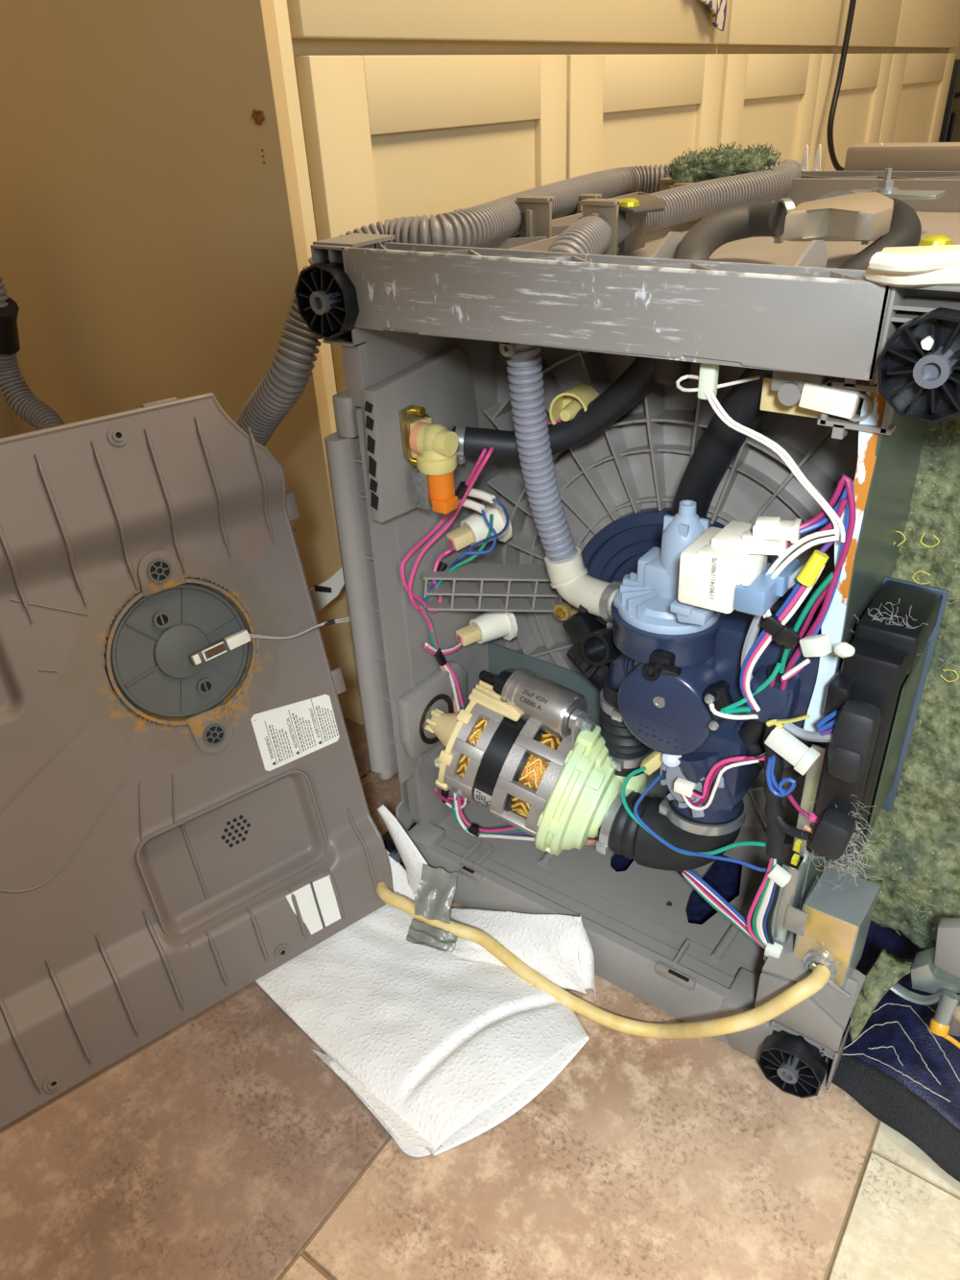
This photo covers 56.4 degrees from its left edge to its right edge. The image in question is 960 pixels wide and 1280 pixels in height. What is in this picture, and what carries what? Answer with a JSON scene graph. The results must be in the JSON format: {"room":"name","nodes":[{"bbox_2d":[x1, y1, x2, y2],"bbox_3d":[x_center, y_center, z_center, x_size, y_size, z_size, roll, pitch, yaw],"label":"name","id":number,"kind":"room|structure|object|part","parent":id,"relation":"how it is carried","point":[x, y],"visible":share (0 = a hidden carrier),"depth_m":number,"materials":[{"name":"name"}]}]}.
{"room":"kitchen","nodes":[
{"label":"kitchen","id":0,"kind":"room"},
{"bbox_2d":[0,386,17,438],"bbox_3d":[-0.101,-1.251,1.955,0.140,1.500,5.100,18,37,31],"label":"wall","id":1,"kind":"structure","parent":0,"point":[7,426],"depth_m":1.34,"materials":[{"name":"beige paint"}]},
{"bbox_2d":[0,717,959,1279],"bbox_3d":[0.886,-0.171,1.565,2.865,0.020,5.457,18,37,31],"label":"floor","id":2,"kind":"structure","parent":0,"point":[221,1147],"depth_m":0.68,"materials":[{"name":"tile"}]},
{"bbox_2d":[0,392,393,1128],"bbox_3d":[-0.272,0.081,0.740,0.521,0.500,0.137,-23,37,-30],"label":"cover","id":3,"kind":"object","parent":2,"relation":"on","point":[185,816],"visible":0.98,"depth_m":0.75,"materials":[{"name":"plastic"}]},
{"bbox_2d":[192,628,251,664],"bbox_3d":[-0.223,0.006,0.771,0.052,0.014,0.008,-23,23,-30],"label":"switch","id":4,"kind":"object","parent":3,"relation":"attached to","point":[209,646],"depth_m":0.77,"materials":[{"name":"beige plastic"}]},
{"bbox_2d":[268,705,338,762],"bbox_3d":[-0.163,0.083,0.831,0.062,0.040,0.001,-24,22,-30],"label":"print","id":5,"kind":"object","parent":3,"relation":"attached to","point":[318,706],"depth_m":0.83},
{"bbox_2d":[0,0,730,724],"bbox_3d":[-0.144,-0.590,1.455,0.660,0.900,1.032,18,37,31],"label":"base cabinet","id":6,"kind":"object","parent":2,"relation":"on","point":[171,171],"visible":0.55,"depth_m":0.99,"materials":[{"name":"beige paint"}]},
{"bbox_3d":[-0.438,-0.365,1.111,0.658,0.900,0.016,18,37,31],"label":"panel","id":7,"kind":"part","parent":6,"relation":"part of","materials":[{"name":"beige paint"}]},
{"bbox_3d":[-0.017,-0.373,1.148,0.020,0.630,0.462,18,37,31],"label":"door","id":8,"kind":"part","parent":6,"relation":"part of","materials":[{"name":"beige paint"}]},
{"bbox_3d":[-0.017,-0.377,1.154,0.010,0.510,0.323,18,37,31],"label":"door panel","id":9,"kind":"part","parent":6,"relation":"part of","materials":[{"name":"beige paint"}]},
{"bbox_3d":[0.113,-0.828,1.114,0.020,0.141,0.982,18,37,31],"label":"drawer","id":10,"kind":"part","parent":6,"relation":"part of","materials":[{"name":"beige paint"}]},
{"bbox_3d":[0.266,-0.593,1.482,0.020,0.630,0.500,18,37,31],"label":"door","id":11,"kind":"part","parent":6,"relation":"part of","materials":[{"name":"beige paint"}]},
{"bbox_3d":[0.267,-0.597,1.489,0.010,0.510,0.334,18,37,31],"label":"door panel","id":12,"kind":"part","parent":6,"relation":"part of","materials":[{"name":"beige paint"}]},
{"bbox_2d":[700,0,726,30],"bbox_3d":[0.318,-1.003,1.300,0.022,0.195,0.210,18,37,31],"label":"dish towel","id":13,"kind":"object","parent":6,"relation":"hanging from","point":[718,8],"visible":1,"depth_m":1.40,"materials":[{"name":"beige fabric"}]},
{"bbox_2d":[254,903,589,1157],"bbox_3d":[-0.052,0.312,0.800,0.200,0.033,0.267,-27,39,-34],"label":"paper towel","id":14,"kind":"object","parent":2,"relation":"on","point":[441,1050],"depth_m":0.77,"materials":[{"name":"white paper"}]},
{"bbox_2d":[376,804,428,901],"bbox_3d":[-0.082,0.220,0.890,0.030,0.080,0.097,-25,38,-32],"label":"paper towel","id":15,"kind":"object","parent":14,"relation":"on","point":[405,882],"visible":0.83,"depth_m":0.89,"materials":[{"name":"white paper"}]},
{"bbox_3d":[-0.045,0.279,0.845,0.048,0.011,0.026,5,32,13],"label":"tape strip","id":16,"kind":"part","parent":14,"relation":"part of","materials":[{"name":"grey plastic"}]},
{"bbox_2d":[0,142,959,1098],"bbox_3d":[0.080,-0.181,1.022,1.400,0.632,0.721,18,37,31],"label":"dishwasher","id":17,"kind":"object","parent":2,"relation":"on","point":[645,486],"visible":0.96,"depth_m":0.69,"materials":[{"name":"plastic"}]},
{"bbox_2d":[309,566,344,613],"bbox_3d":[-0.174,-0.045,0.993,0.057,0.061,0.030,-8,32,-8],"label":"leaflet","id":18,"kind":"object","parent":17,"relation":"in","point":[322,594],"visible":0.68,"depth_m":0.99,"materials":[{"name":"white paper"}]},
{"bbox_3d":[-0.046,-0.167,0.730,0.012,0.121,0.134,18,37,31],"label":"valve plate","id":19,"kind":"part","parent":17,"relation":"part of","materials":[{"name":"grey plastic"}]},
{"bbox_3d":[-0.046,-0.159,0.708,0.007,0.030,0.022,18,37,31],"label":"mount plate","id":20,"kind":"part","parent":17,"relation":"part of","materials":[{"name":"beige plastic"}]},
{"bbox_3d":[-0.041,-0.123,0.717,0.014,0.030,0.024,18,37,31],"label":"coil frame","id":21,"kind":"part","parent":17,"relation":"part of","materials":[{"name":"grey metal"}]},
{"bbox_2d":[445,500,512,551],"bbox_3d":[0.002,-0.103,0.809,0.047,0.044,0.060,18,37,31],"label":"socket","id":22,"kind":"object","parent":17,"relation":"attached to","point":[470,528],"depth_m":0.80,"materials":[{"name":"white plastic"}]},
{"bbox_2d":[476,791,490,806],"bbox_3d":[0.003,0.144,0.807,0.014,0.029,0.016,-1,32,4],"label":"print","id":23,"kind":"object","parent":17,"relation":"attached to","point":[482,797],"depth_m":0.80,"materials":[{"name":"black"}]},
{"bbox_2d":[456,611,517,646],"bbox_3d":[0.010,-0.011,0.868,0.046,0.042,0.060,18,37,31],"label":"socket","id":24,"kind":"object","parent":17,"relation":"attached to","point":[472,628],"depth_m":0.86,"materials":[{"name":"white plastic"}]},
{"bbox_3d":[0.030,0.110,0.826,0.063,0.105,0.098,13,35,24],"label":"wash motor","id":25,"kind":"part","parent":17,"relation":"part of","materials":[{"name":"silver metal"}]},
{"bbox_2d":[549,384,599,424],"bbox_3d":[0.075,-0.182,0.711,0.034,0.035,0.035,15,36,26],"label":"cap","id":26,"kind":"object","parent":17,"relation":"attached to","point":[579,404],"depth_m":0.70,"materials":[{"name":"plastic"}]},
{"bbox_3d":[0.096,0.234,0.854,0.407,0.098,0.102,18,37,31],"label":"sill","id":27,"kind":"part","parent":17,"relation":"part of","materials":[{"name":"grey plastic"}]},
{"bbox_3d":[0.141,0.211,0.901,0.361,0.004,0.134,18,37,31],"label":"floor plate","id":28,"kind":"part","parent":17,"relation":"part of","materials":[{"name":"plastic"}]},
{"bbox_3d":[0.137,-0.352,0.766,0.042,0.041,0.116,4,32,11],"label":"clip plate","id":29,"kind":"part","parent":17,"relation":"part of","materials":[{"name":"plastic"}]},
{"bbox_2d":[422,341,869,869],"bbox_3d":[0.139,-0.005,0.758,0.415,0.525,0.139,18,37,31],"label":"tub","id":30,"kind":"object","parent":17,"relation":"in","point":[573,477],"depth_m":0.74,"materials":[{"name":"plastic"}]},
{"bbox_2d":[580,507,724,627],"bbox_3d":[0.169,-0.019,0.783,0.200,0.200,0.014,18,37,31],"label":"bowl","id":31,"kind":"object","parent":17,"relation":"on","point":[614,540],"depth_m":0.78,"materials":[{"name":"blue plastic"}]},
{"bbox_3d":[0.160,0.107,0.688,0.027,0.053,0.059,-22,36,-28],"label":"diverter motor","id":32,"kind":"part","parent":17,"relation":"part of","materials":[{"name":"plastic"}]},
{"bbox_2d":[664,141,781,183],"bbox_3d":[0.259,-0.509,0.960,0.129,0.043,0.044,-7,32,-6],"label":"tuft","id":33,"kind":"object","parent":17,"relation":"on","point":[727,161],"visible":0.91,"depth_m":0.95,"materials":[{"name":"green plant"}]},
{"bbox_3d":[0.324,-0.329,0.730,0.679,0.046,0.605,18,37,31],"label":"panel","id":34,"kind":"part","parent":17,"relation":"part of","materials":[{"name":"plastic"}]},
{"bbox_3d":[0.212,-0.131,0.501,0.040,0.038,0.010,18,37,31],"label":"guide frame","id":35,"kind":"part","parent":17,"relation":"part of","materials":[{"name":"grey plastic"}]},
{"bbox_3d":[0.273,-0.064,0.606,0.002,0.253,0.170,18,37,31],"label":"steel plate","id":36,"kind":"part","parent":17,"relation":"part of","materials":[{"name":"white metal"}]},
{"bbox_3d":[0.372,-0.388,0.812,0.080,0.033,0.035,18,37,31],"label":"bolt plate","id":37,"kind":"part","parent":17,"relation":"part of","materials":[{"name":"metal"}]},
{"bbox_3d":[0.598,-0.466,0.895,0.450,0.057,0.040,18,37,31],"label":"lid","id":38,"kind":"part","parent":17,"relation":"part of","materials":[{"name":"beige plastic"}]},
{"bbox_3d":[0.302,0.045,0.662,0.042,0.196,0.002,18,37,31],"label":"plate","id":39,"kind":"part","parent":17,"relation":"part of","materials":[{"name":"grey metal"}]},
{"bbox_3d":[0.354,0.296,0.675,0.028,0.017,0.015,18,37,31],"label":"rod","id":40,"kind":"part","parent":17,"relation":"part of","materials":[{"name":"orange plastic"}]},
{"bbox_3d":[0.352,0.279,0.676,0.012,0.028,0.020,18,37,31],"label":"hinge spring rod","id":41,"kind":"part","parent":17,"relation":"part of","materials":[{"name":"metal"}]},
{"bbox_3d":[0.367,0.283,0.677,0.016,0.041,0.015,18,37,31],"label":"hinge plate","id":42,"kind":"part","parent":17,"relation":"part of","materials":[{"name":"metal"}]},
{"bbox_2d":[449,906,595,999],"bbox_3d":[0.025,0.273,0.821,0.174,0.074,0.062,18,37,31],"label":"paper towel","id":43,"kind":"object","parent":2,"relation":"on","point":[558,947],"visible":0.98,"depth_m":0.81,"materials":[{"name":"white paper"}]},
{"bbox_2d":[376,864,831,1038],"bbox_3d":[0.006,0.244,0.816,0.577,0.134,0.049,15,36,27],"label":"hose","id":44,"kind":"object","parent":2,"relation":"on","point":[818,978],"depth_m":0.79,"materials":[{"name":"yellow rubber"}]},
{"bbox_3d":[-0.042,0.242,0.855,0.042,0.036,0.034,10,34,20],"label":"tape strip","id":45,"kind":"part","parent":44,"relation":"part of","materials":[{"name":"grey plastic"}]},
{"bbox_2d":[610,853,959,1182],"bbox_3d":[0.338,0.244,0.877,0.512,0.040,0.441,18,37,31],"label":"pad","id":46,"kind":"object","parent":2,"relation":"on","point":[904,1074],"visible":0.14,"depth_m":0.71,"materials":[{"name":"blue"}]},
{"bbox_2d":[714,0,902,201],"bbox_3d":[0.461,-1.058,2.169,0.660,0.900,1.053,18,37,31],"label":"base cabinet","id":47,"kind":"object","parent":2,"relation":"on","point":[782,58],"visible":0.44,"depth_m":1.80,"materials":[{"name":"beige paint"}]},
{"bbox_3d":[0.564,-0.823,1.833,0.020,0.630,0.494,18,37,31],"label":"door","id":48,"kind":"part","parent":47,"relation":"part of","materials":[{"name":"beige paint"}]},
{"bbox_3d":[0.564,-0.827,1.839,0.010,0.510,0.328,18,37,31],"label":"door panel","id":49,"kind":"part","parent":47,"relation":"part of","materials":[{"name":"beige paint"}]},
{"bbox_3d":[0.706,-1.286,1.812,0.020,0.141,1.048,18,37,31],"label":"drawer","id":50,"kind":"part","parent":47,"relation":"part of","materials":[{"name":"beige paint"}]},
{"bbox_3d":[0.869,-1.062,2.199,0.010,0.510,0.327,18,37,31],"label":"door panel","id":51,"kind":"part","parent":47,"relation":"part of","materials":[{"name":"beige paint"}]},
{"bbox_3d":[0.867,-1.058,2.191,0.020,0.630,0.540,18,37,31],"label":"door","id":52,"kind":"part","parent":47,"relation":"part of","materials":[{"name":"beige paint"}]},
{"bbox_2d":[826,0,856,170],"bbox_3d":[1.136,-1.058,2.036,0.820,0.982,0.086,-7,32,-7],"label":"power cord","id":53,"kind":"object","parent":2,"relation":"on","point":[830,133],"visible":0.27,"depth_m":1.87,"materials":[{"name":"black rubber"}]},
{"bbox_2d":[878,0,959,143],"bbox_3d":[0.974,-1.456,2.774,0.660,0.900,0.714,18,37,31],"label":"base cabinet","id":54,"kind":"object","parent":2,"relation":"on","point":[922,66],"visible":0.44,"depth_m":2.46,"materials":[{"name":"beige paint"}]},
{"bbox_3d":[1.237,-1.347,2.632,0.010,0.510,0.462,18,37,31],"label":"door panel","id":55,"kind":"part","parent":54,"relation":"part of","materials":[{"name":"beige paint"}]},
{"bbox_3d":[1.235,-1.342,2.624,0.020,0.630,0.702,18,37,31],"label":"door","id":56,"kind":"part","parent":54,"relation":"part of","materials":[{"name":"beige paint"}]},
{"bbox_3d":[1.219,-1.683,2.417,0.020,0.141,0.709,18,37,31],"label":"drawer","id":57,"kind":"part","parent":54,"relation":"part of","materials":[{"name":"beige paint"}]},
{"bbox_2d":[939,58,959,142],"bbox_3d":[1.345,-1.636,3.211,0.718,0.720,0.450,18,37,31],"label":"oven","id":58,"kind":"object","parent":2,"relation":"on","point":[951,126],"visible":0.15,"depth_m":2.80,"materials":[{"name":"black metal"}]},
{"bbox_2d":[948,37,959,59],"bbox_3d":[2.298,-1.843,2.721,2.660,1.500,0.150,18,37,31],"label":"wall","id":59,"kind":"structure","parent":0,"point":[956,51],"depth_m":3.07,"materials":[{"name":"beige paint"}]}
]}

